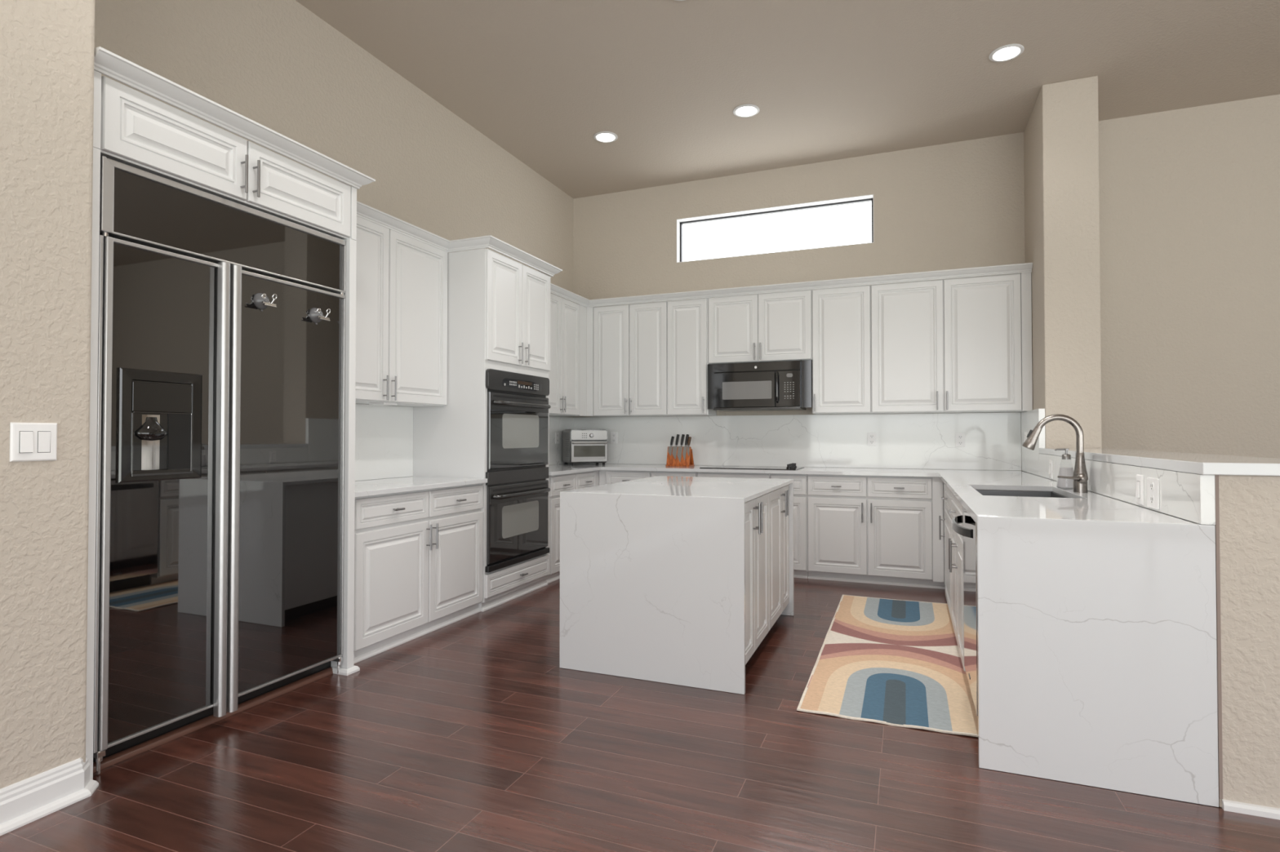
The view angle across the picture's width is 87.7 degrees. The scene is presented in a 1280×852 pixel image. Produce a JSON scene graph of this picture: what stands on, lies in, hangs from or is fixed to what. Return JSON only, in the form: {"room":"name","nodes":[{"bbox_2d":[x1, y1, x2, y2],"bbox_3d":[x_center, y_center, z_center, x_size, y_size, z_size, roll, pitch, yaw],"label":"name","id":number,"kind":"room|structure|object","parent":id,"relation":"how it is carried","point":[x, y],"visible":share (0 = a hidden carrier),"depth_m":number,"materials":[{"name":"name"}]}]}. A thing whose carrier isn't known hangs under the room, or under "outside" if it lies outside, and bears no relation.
{"room":"kitchen","nodes":[
{"label":"kitchen","id":0,"kind":"room"},
{"bbox_2d":[0,0,94,789],"bbox_3d":[-3.402,-0.685,-0.353,0.893,3.770,6.034,0,-1,22],"label":"wall","id":1,"kind":"structure","parent":0,"point":[47,46],"depth_m":2.15,"materials":[{"name":"beige paint"}]},
{"bbox_2d":[9,422,57,462],"bbox_3d":[-1.923,0.051,2.118,0.015,0.122,0.122,0,-1,22],"label":"light switch","id":2,"kind":"object","parent":1,"relation":"attached to","point":[28,442],"visible":1,"depth_m":2.11,"materials":[{"name":"white plastic"}]},
{"bbox_2d":[0,755,98,836],"bbox_3d":[-2.985,1.136,-0.471,0.130,0.126,5.974,0,-1,22],"label":"baseboard","id":3,"kind":"structure","parent":1,"relation":"attached to","point":[24,802],"depth_m":2.12,"materials":[{"name":"white wood"}]},
{"bbox_2d":[94,0,573,417],"bbox_3d":[-1.705,-0.606,4.902,0.150,3.770,4.946,0,-1,22],"label":"wall","id":4,"kind":"structure","parent":0,"point":[277,64],"depth_m":4.29,"materials":[{"name":"beige paint"}]},
{"bbox_2d":[355,404,413,480],"bbox_3d":[-1.870,0.104,4.247,0.020,0.499,1.212,0,-1,22],"label":"backsplash","id":5,"kind":"structure","parent":4,"relation":"attached to","point":[384,434],"depth_m":4.53,"materials":[{"name":"stone"}]},
{"bbox_2d":[355,216,447,407],"bbox_3d":[-1.708,-0.690,4.193,0.352,1.108,1.210,0,-1,22],"label":"upper cabinet","id":6,"kind":"object","parent":4,"relation":"attached to","point":[402,279],"visible":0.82,"depth_m":4.26,"materials":[{"name":"white wood"}]},
{"bbox_2d":[368,402,397,405],"bbox_3d":[-1.641,-0.141,4.259,0.120,0.012,0.120,0,-1,22],"label":"light","id":7,"kind":"object","parent":6,"relation":"attached to","point":[370,403],"depth_m":4.22,"materials":[{"name":"white plastic"}]},
{"bbox_2d":[548,416,573,465],"bbox_3d":[-1.012,0.141,6.396,0.020,0.489,1.634,0,-1,22],"label":"backsplash","id":8,"kind":"structure","parent":4,"relation":"attached to","point":[556,424],"depth_m":6.79,"materials":[{"name":"stone"}]},
{"bbox_2d":[555,432,559,444],"bbox_3d":[-0.842,0.122,6.784,0.008,0.118,0.076,0,-1,22],"label":"outlet","id":9,"kind":"object","parent":8,"relation":"attached to","point":[557,434],"visible":1,"depth_m":6.78,"materials":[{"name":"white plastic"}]},
{"bbox_2d":[548,293,586,416],"bbox_3d":[-0.906,-0.661,6.201,0.352,1.106,1.326,0,-1,22],"label":"upper cabinet","id":10,"kind":"object","parent":4,"relation":"attached to","point":[567,397],"visible":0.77,"depth_m":6.38,"materials":[{"name":"white wood"}]},
{"bbox_2d":[0,577,1279,851],"bbox_3d":[1.887,1.268,0.181,10.600,0.120,11.600,0,-1,22],"label":"floor","id":11,"kind":"structure","parent":0,"point":[469,734],"depth_m":2.36,"materials":[{"name":"brown wood"}]},
{"bbox_2d":[85,146,100,780],"bbox_3d":[-2.225,0.134,2.439,0.682,2.216,0.040,0,-1,22],"label":"end panel","id":12,"kind":"object","parent":11,"relation":"on","point":[96,152],"visible":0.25,"depth_m":2.32,"materials":[{"name":"white"}]},
{"bbox_2d":[93,155,345,774],"bbox_3d":[-1.991,0.146,2.987,0.670,2.201,1.116,0,-1,22],"label":"refrigerator","id":13,"kind":"object","parent":11,"relation":"on","point":[220,528],"visible":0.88,"depth_m":2.74,"materials":[{"name":"black glass"}]},
{"bbox_2d":[93,666,333,773],"bbox_3d":[-1.773,1.236,2.875,0.026,0.026,1.121,0,-1,22],"label":"trim","id":14,"kind":"structure","parent":13,"relation":"attached to","point":[109,761],"depth_m":2.75,"materials":[{"name":"brown metal"}]},
{"bbox_2d":[93,70,356,240],"bbox_3d":[-1.991,-1.101,3.000,0.715,0.270,1.220,0,-1,22],"label":"upper cabinet","id":15,"kind":"object","parent":13,"relation":"on","point":[132,127],"visible":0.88,"depth_m":2.74,"materials":[{"name":"white wood"}]},
{"bbox_2d":[93,46,562,276],"bbox_3d":[-1.433,-1.262,3.947,0.434,0.078,3.389,0,-1,22],"label":"crown molding","id":16,"kind":"structure","parent":15,"relation":"attached to","point":[116,67],"depth_m":2.98,"materials":[{"name":"white wood"}]},
{"bbox_2d":[251,293,276,311],"bbox_3d":[-1.659,-0.553,2.952,0.071,0.081,0.081,0,-1,22],"label":"clip","id":17,"kind":"object","parent":13,"relation":"attached to","point":[260,300],"visible":1,"depth_m":2.94,"materials":[{"name":"grey metal"}]},
{"bbox_2d":[253,293,269,309],"bbox_3d":[-1.675,-0.556,2.962,0.034,0.074,0.074,0,-1,22],"label":"cup","id":18,"kind":"object","parent":17,"relation":"on","point":[258,300],"depth_m":2.94,"materials":[{"name":"rubber"}]},
{"bbox_2d":[307,307,330,324],"bbox_3d":[-1.548,-0.536,3.228,0.071,0.081,0.081,0,-1,22],"label":"clip","id":19,"kind":"object","parent":13,"relation":"attached to","point":[316,315],"visible":1,"depth_m":3.22,"materials":[{"name":"grey metal"}]},
{"bbox_2d":[309,307,323,323],"bbox_3d":[-1.564,-0.539,3.238,0.034,0.074,0.074,0,-1,22],"label":"cup","id":20,"kind":"object","parent":19,"relation":"on","point":[314,313],"depth_m":3.22,"materials":[{"name":"metal"}]},
{"bbox_2d":[330,238,356,669],"bbox_3d":[-1.789,0.151,3.534,0.680,2.216,0.044,0,-1,22],"label":"end panel","id":21,"kind":"object","parent":11,"relation":"on","point":[350,244],"visible":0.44,"depth_m":3.40,"materials":[{"name":"white"}]},
{"bbox_2d":[331,665,359,675],"bbox_3d":[-1.506,1.243,3.405,0.110,0.028,0.084,0,-1,22],"label":"trim","id":22,"kind":"structure","parent":21,"relation":"attached to","point":[344,672],"depth_m":3.37,"materials":[{"name":"white wood"}]},
{"bbox_2d":[353,484,483,664],"bbox_3d":[-1.561,0.826,4.112,0.647,0.883,1.210,0,-1,22],"label":"base cabinet","id":23,"kind":"object","parent":11,"relation":"on","point":[419,554],"visible":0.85,"depth_m":3.93,"materials":[{"name":"white wood"}]},
{"bbox_2d":[355,476,487,497],"bbox_3d":[-1.573,0.368,4.125,0.657,0.030,1.212,0,-1,22],"label":"countertop","id":24,"kind":"structure","parent":23,"relation":"on","point":[364,488],"depth_m":4.08,"materials":[{"name":"stone"}]},
{"bbox_2d":[412,248,550,612],"bbox_3d":[-1.165,0.031,5.099,0.680,2.502,0.888,0,-1,22],"label":"oven tower","id":25,"kind":"object","parent":11,"relation":"on","point":[499,305],"visible":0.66,"depth_m":4.70,"materials":[{"name":"white wood"}]},
{"bbox_2d":[485,368,551,573],"bbox_3d":[-1.126,0.312,5.062,0.637,1.403,0.847,0,-1,22],"label":"double oven","id":26,"kind":"object","parent":25,"relation":"in","point":[518,406],"visible":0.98,"depth_m":4.90,"materials":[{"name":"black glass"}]},
{"bbox_2d":[546,470,599,583],"bbox_3d":[-0.707,0.858,6.254,0.647,0.883,1.614,0,-1,22],"label":"base cabinet","id":27,"kind":"object","parent":11,"relation":"on","point":[563,482],"visible":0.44,"depth_m":5.54,"materials":[{"name":"white wood"}]},
{"bbox_2d":[599,470,651,485],"bbox_3d":[-0.039,0.861,6.491,0.528,0.883,0.678,0,-1,22],"label":"base cabinet","id":28,"kind":"object","parent":11,"relation":"on","point":[606,477],"visible":0.2,"depth_m":6.24,"materials":[{"name":"white"}]},
{"bbox_2d":[651,471,697,477],"bbox_3d":[0.412,0.858,6.312,0.438,0.883,0.678,0,-1,22],"label":"base cabinet","id":29,"kind":"object","parent":11,"relation":"on","point":[654,473],"visible":0.06,"depth_m":6.04,"materials":[{"name":"white"}]},
{"bbox_2d":[697,471,770,479],"bbox_3d":[0.921,0.855,6.109,0.654,0.883,0.678,0,-1,22],"label":"base cabinet","id":30,"kind":"object","parent":11,"relation":"on","point":[735,475],"visible":0.03,"depth_m":5.83,"materials":[{"name":"white"}]},
{"bbox_2d":[744,493,768,664],"bbox_3d":[0.206,0.814,3.628,0.930,0.891,0.712,0,-1,22],"label":"base cabinet","id":31,"kind":"object","parent":11,"relation":"on","point":[756,510],"visible":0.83,"depth_m":3.46,"materials":[{"name":"white wood"}]},
{"bbox_2d":[768,484,789,631],"bbox_3d":[0.473,0.824,4.296,0.930,0.891,0.718,0,-1,22],"label":"base cabinet","id":32,"kind":"object","parent":11,"relation":"on","point":[779,499],"visible":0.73,"depth_m":4.10,"materials":[{"name":"white wood"}]},
{"bbox_2d":[559,475,794,694],"bbox_3d":[0.308,0.807,3.976,0.973,0.913,1.482,0,-1,22],"label":"countertop","id":33,"kind":"structure","parent":32,"relation":"on","point":[652,570],"depth_m":3.29,"materials":[{"name":"stone"}]},
{"bbox_2d":[770,473,808,578],"bbox_3d":[1.369,0.853,5.930,0.308,0.883,0.678,0,-1,22],"label":"base cabinet","id":34,"kind":"object","parent":11,"relation":"on","point":[800,481],"visible":0.26,"depth_m":5.62,"materials":[{"name":"white wood"}]},
{"bbox_2d":[807,474,944,589],"bbox_3d":[2.003,0.849,5.677,1.052,0.883,0.678,0,-1,22],"label":"base cabinet","id":35,"kind":"object","parent":11,"relation":"on","point":[877,530],"visible":0.91,"depth_m":5.39,"materials":[{"name":"white wood"}]},
{"bbox_2d":[548,463,1218,807],"bbox_3d":[0.579,0.818,4.657,4.256,0.913,3.665,0,-1,22],"label":"countertop","id":36,"kind":"structure","parent":11,"relation":"on","point":[1097,644],"depth_m":2.30,"materials":[{"name":"stone"}]},
{"bbox_2d":[562,429,607,465],"bbox_3d":[-0.549,0.212,6.730,0.397,0.358,0.318,0,-1,-23],"label":"toaster oven","id":37,"kind":"object","parent":36,"relation":"on","point":[579,446],"visible":1,"depth_m":6.62,"materials":[{"name":"grey metal"}]},
{"bbox_2d":[665,446,694,466],"bbox_3d":[0.386,0.293,6.421,0.240,0.188,0.160,0,-1,22],"label":"stand","id":38,"kind":"object","parent":36,"relation":"on","point":[671,461],"visible":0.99,"depth_m":6.38,"materials":[{"name":"brown wood"}]},
{"bbox_2d":[667,436,674,456],"bbox_3d":[0.303,0.195,6.439,0.062,0.192,0.039,1,-1,-44],"label":"kitchen knife","id":39,"kind":"object","parent":38,"relation":"on","point":[670,447],"visible":1,"depth_m":6.43,"materials":[{"name":"silver metal"}]},
{"bbox_2d":[671,434,679,458],"bbox_3d":[0.347,0.201,6.422,0.046,0.243,0.073,-1,-1,43],"label":"kitchen knife","id":40,"kind":"object","parent":38,"relation":"on","point":[674,448],"visible":1,"depth_m":6.41,"materials":[{"name":"silver metal"}]},
{"bbox_2d":[677,434,684,462],"bbox_3d":[0.393,0.215,6.399,0.046,0.272,0.081,-1,-1,42],"label":"kitchen knife","id":41,"kind":"object","parent":38,"relation":"in","point":[680,448],"visible":1,"depth_m":6.39,"materials":[{"name":"silver metal"}]},
{"bbox_2d":[682,434,688,460],"bbox_3d":[0.439,0.205,6.382,0.036,0.252,0.076,-1,-1,43],"label":"kitchen knife","id":42,"kind":"object","parent":38,"relation":"on","point":[684,452],"visible":1,"depth_m":6.37,"materials":[{"name":"silver metal"}]},
{"bbox_2d":[687,436,691,456],"bbox_3d":[0.470,0.194,6.371,0.030,0.185,0.057,-1,-1,39],"label":"kitchen knife","id":43,"kind":"object","parent":38,"relation":"in","point":[689,437],"visible":1,"depth_m":6.36,"materials":[{"name":"silver metal"}]},
{"bbox_2d":[699,462,804,470],"bbox_3d":[1.027,0.360,6.070,0.850,0.044,0.525,0,-1,22],"label":"cooktop","id":44,"kind":"object","parent":36,"relation":"in","point":[792,466],"visible":1,"depth_m":5.95,"materials":[{"name":"black glass"}]},
{"bbox_2d":[976,489,1067,497],"bbox_3d":[2.034,0.483,3.560,0.458,0.215,0.831,0,-1,22],"label":"sink","id":45,"kind":"object","parent":36,"relation":"in","point":[984,492],"visible":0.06,"depth_m":3.91,"materials":[{"name":"silver metal"}]},
{"bbox_2d":[1022,413,1088,493],"bbox_3d":[2.166,0.141,3.474,0.297,0.406,0.117,0,-1,22],"label":"faucet","id":46,"kind":"object","parent":36,"relation":"on","point":[1080,477],"visible":1,"depth_m":3.45,"materials":[{"name":"silver metal"}]},
{"bbox_2d":[1054,448,1073,488],"bbox_3d":[2.359,0.235,3.685,0.095,0.222,0.095,0,-1,-30],"label":"soap dispenser","id":47,"kind":"object","parent":36,"relation":"on","point":[1066,483],"visible":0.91,"depth_m":3.66,"materials":[{"name":"clear glass"}]},
{"bbox_2d":[796,595,977,737],"bbox_3d":[1.471,1.257,3.825,0.785,0.012,2.269,0,-1,22],"label":"runner rug","id":48,"kind":"object","parent":11,"relation":"on","point":[891,662],"visible":0.87,"depth_m":3.40,"materials":[{"name":"fabric"}]},
{"bbox_2d":[938,483,951,619],"bbox_3d":[2.413,0.832,4.540,0.678,0.883,1.198,0,-1,22],"label":"base cabinet","id":49,"kind":"object","parent":11,"relation":"on","point":[947,519],"visible":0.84,"depth_m":4.48,"materials":[{"name":"white wood"}]},
{"bbox_2d":[951,506,977,715],"bbox_3d":[1.663,0.806,2.716,0.689,0.880,0.806,0,-1,22],"label":"dishwasher","id":50,"kind":"object","parent":11,"relation":"on","point":[968,531],"visible":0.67,"depth_m":2.83,"materials":[{"name":"silver metal"}]},
{"bbox_2d":[948,489,1029,671],"bbox_3d":[2.013,0.817,3.537,0.678,0.883,0.958,0,-1,22],"label":"base cabinet","id":51,"kind":"object","parent":11,"relation":"on","point":[955,543],"visible":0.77,"depth_m":3.59,"materials":[{"name":"white wood"}]},
{"bbox_2d":[295,0,1279,198],"bbox_3d":[1.887,-2.621,0.239,10.600,0.120,11.600,0,-1,22],"label":"ceiling","id":52,"kind":"structure","parent":0,"point":[828,80],"depth_m":4.66,"materials":[{"name":"beige paint"}]},
{"bbox_2d":[593,131,617,142],"bbox_3d":[-0.294,-2.475,5.709,0.208,0.008,0.208,0,-1,22],"label":"recessed light","id":53,"kind":"object","parent":52,"relation":"in","point":[602,136],"visible":1,"depth_m":5.69,"materials":[{"name":"white"}]},
{"bbox_2d":[733,104,759,117],"bbox_3d":[0.837,-2.482,5.249,0.208,0.008,0.208,0,-1,22],"label":"recessed light","id":54,"kind":"object","parent":52,"relation":"in","point":[744,110],"visible":1,"depth_m":5.24,"materials":[{"name":"white"}]},
{"bbox_2d":[988,44,1024,62],"bbox_3d":[2.451,-2.493,4.457,0.208,0.008,0.208,0,-1,22],"label":"recessed light","id":55,"kind":"object","parent":52,"relation":"in","point":[1010,51],"visible":1,"depth_m":4.45,"materials":[{"name":"white"}]},
{"bbox_2d":[573,93,1279,472],"bbox_3d":[3.953,-0.599,5.388,10.300,3.770,0.150,0,-1,22],"label":"wall","id":56,"kind":"structure","parent":0,"point":[1189,197],"depth_m":5.34,"materials":[{"name":"beige paint"}]},
{"bbox_2d":[586,301,674,417],"bbox_3d":[-0.090,-0.653,6.720,0.860,1.106,0.354,0,-1,22],"label":"upper cabinet","id":57,"kind":"object","parent":56,"relation":"attached to","point":[627,344],"visible":0.96,"depth_m":6.58,"materials":[{"name":"white wood"}]},
{"bbox_2d":[667,297,716,416],"bbox_3d":[0.500,-0.657,6.484,0.406,1.106,0.354,0,-1,22],"label":"upper cabinet","id":58,"kind":"object","parent":56,"relation":"attached to","point":[687,319],"visible":0.94,"depth_m":6.35,"materials":[{"name":"white wood"}]},
{"bbox_2d":[708,289,812,364],"bbox_3d":[1.134,-0.900,6.235,0.956,0.626,0.354,0,-1,22],"label":"upper cabinet","id":59,"kind":"object","parent":56,"relation":"attached to","point":[777,326],"visible":0.94,"depth_m":6.09,"materials":[{"name":"white wood"}]},
{"bbox_2d":[707,360,812,411],"bbox_3d":[1.118,-0.365,6.185,0.950,0.434,0.423,0,-1,22],"label":"microwave","id":60,"kind":"object","parent":59,"relation":"attached to","point":[787,385],"visible":1,"depth_m":6.02,"materials":[{"name":"black plastic"}]},
{"bbox_2d":[676,194,874,262],"bbox_3d":[1.272,-1.882,6.466,1.889,0.443,0.130,0,-1,22],"label":"window","id":61,"kind":"structure","parent":56,"relation":"in","point":[864,198],"depth_m":6.47,"materials":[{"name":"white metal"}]},
{"bbox_2d":[573,412,1021,471],"bbox_3d":[1.246,0.141,6.364,4.196,0.489,0.020,0,-1,22],"label":"backsplash","id":62,"kind":"structure","parent":56,"relation":"attached to","point":[993,441],"depth_m":6.16,"materials":[{"name":"stone"}]},
{"bbox_2d":[610,432,617,444],"bbox_3d":[-0.272,0.124,6.955,0.076,0.118,0.008,0,-1,22],"label":"outlet","id":63,"kind":"object","parent":62,"relation":"attached to","point":[613,435],"visible":1,"depth_m":6.95,"materials":[{"name":"white plastic"}]},
{"bbox_2d":[867,432,876,445],"bbox_3d":[2.092,0.119,6.011,0.076,0.118,0.008,0,-1,22],"label":"outlet","id":64,"kind":"object","parent":62,"relation":"attached to","point":[872,437],"visible":1,"depth_m":6.01,"materials":[{"name":"white plastic"}]},
{"bbox_2d":[955,433,964,447],"bbox_3d":[2.762,0.121,5.744,0.076,0.118,0.008,0,-1,22],"label":"outlet","id":65,"kind":"object","parent":62,"relation":"attached to","point":[959,437],"visible":1,"depth_m":5.74,"materials":[{"name":"white plastic"}]},
{"bbox_2d":[812,284,872,414],"bbox_3d":[1.809,-0.664,5.962,0.494,1.106,0.354,0,-1,22],"label":"upper cabinet","id":66,"kind":"object","parent":56,"relation":"attached to","point":[842,316],"visible":0.94,"depth_m":5.83,"materials":[{"name":"white wood"}]},
{"bbox_2d":[871,272,1032,413],"bbox_3d":[2.603,-0.669,5.645,1.212,1.106,0.354,0,-1,22],"label":"upper cabinet","id":67,"kind":"object","parent":56,"relation":"attached to","point":[962,344],"visible":0.96,"depth_m":5.51,"materials":[{"name":"white wood"}]},
{"bbox_2d":[550,262,1032,307],"bbox_3d":[1.056,-1.253,5.455,3.938,0.062,1.248,0,-1,22],"label":"crown molding","id":68,"kind":"structure","parent":67,"relation":"attached to","point":[1027,267],"depth_m":5.93,"materials":[{"name":"white wood"}]},
{"bbox_2d":[1023,75,1102,478],"bbox_3d":[3.246,-0.603,5.149,0.345,3.770,0.818,0,-1,22],"label":"wall pier","id":69,"kind":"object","parent":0,"point":[1061,132],"visible":0.54,"depth_m":4.79,"materials":[{"name":"beige paint"}]},
{"bbox_2d":[1046,475,1279,808],"bbox_3d":[2.567,0.718,3.426,0.345,1.078,2.849,0,-1,22],"label":"wall","id":70,"kind":"structure","parent":0,"point":[1250,505],"depth_m":2.13,"materials":[{"name":"beige paint"}]},
{"bbox_2d":[1021,408,1044,475],"bbox_3d":[3.062,0.124,5.200,0.040,0.489,0.795,0,-1,22],"label":"backsplash","id":71,"kind":"structure","parent":70,"relation":"attached to","point":[1029,419],"depth_m":5.12,"materials":[{"name":"stone"}]},
{"bbox_2d":[1023,431,1026,442],"bbox_3d":[3.092,0.107,5.349,0.015,0.122,0.076,0,-1,22],"label":"light switch","id":72,"kind":"object","parent":71,"relation":"attached to","point":[1025,433],"visible":0.57,"depth_m":5.33,"materials":[{"name":"white plastic"}]},
{"bbox_2d":[1039,453,1215,524],"bbox_3d":[2.387,0.261,3.504,0.040,0.163,2.849,0,-1,22],"label":"backsplash","id":73,"kind":"structure","parent":70,"relation":"attached to","point":[1191,497],"depth_m":2.53,"materials":[{"name":"stone"}]},
{"bbox_2d":[1048,459,1053,479],"bbox_3d":[2.722,0.287,4.420,0.015,0.122,0.076,0,-1,22],"label":"light switch","id":74,"kind":"object","parent":73,"relation":"attached to","point":[1051,462],"visible":1,"depth_m":4.40,"materials":[{"name":"white plastic"}]},
{"bbox_2d":[1135,474,1144,505],"bbox_3d":[2.052,0.262,2.741,0.015,0.122,0.076,0,-1,22],"label":"light switch","id":75,"kind":"object","parent":73,"relation":"attached to","point":[1140,493],"visible":1,"depth_m":2.73,"materials":[{"name":"white plastic"}]},
{"bbox_2d":[1146,477,1159,510],"bbox_3d":[1.999,0.261,2.598,0.008,0.118,0.122,0,-1,22],"label":"outlet","id":76,"kind":"object","parent":73,"relation":"attached to","point":[1153,484],"visible":1,"depth_m":2.58,"materials":[{"name":"white plastic"}]},
{"bbox_2d":[1150,482,1153,490],"bbox_3d":[1.997,0.235,2.599,0.002,0.032,0.034,0,-1,22],"label":"socket","id":77,"kind":"object","parent":76,"relation":"attached to","point":[1151,483],"depth_m":2.60,"materials":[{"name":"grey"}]},
{"bbox_2d":[1150,495,1153,504],"bbox_3d":[1.997,0.287,2.598,0.002,0.032,0.034,0,-1,22],"label":"socket","id":78,"kind":"object","parent":76,"relation":"attached to","point":[1151,496],"depth_m":2.60,"materials":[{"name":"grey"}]},
{"bbox_2d":[1039,448,1279,475],"bbox_3d":[2.568,0.158,3.421,0.442,0.040,2.871,0,-1,22],"label":"bar","id":79,"kind":"object","parent":70,"relation":"on","point":[1190,463],"visible":1,"depth_m":2.58,"materials":[{"name":"stone"}]},
{"bbox_2d":[1214,475,1222,799],"bbox_3d":[1.882,0.684,2.167,0.009,1.048,0.006,0,-1,22],"label":"caulk line","id":80,"kind":"object","parent":70,"relation":"attached to","point":[1216,477],"visible":1,"depth_m":2.17,"materials":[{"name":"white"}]},
{"bbox_2d":[1222,799,1279,820],"bbox_3d":[2.721,1.247,3.777,0.356,0.030,3.663,0,-1,22],"label":"baseboard","id":81,"kind":"structure","parent":70,"relation":"attached to","point":[1227,806],"depth_m":2.12,"materials":[{"name":"white wood"}]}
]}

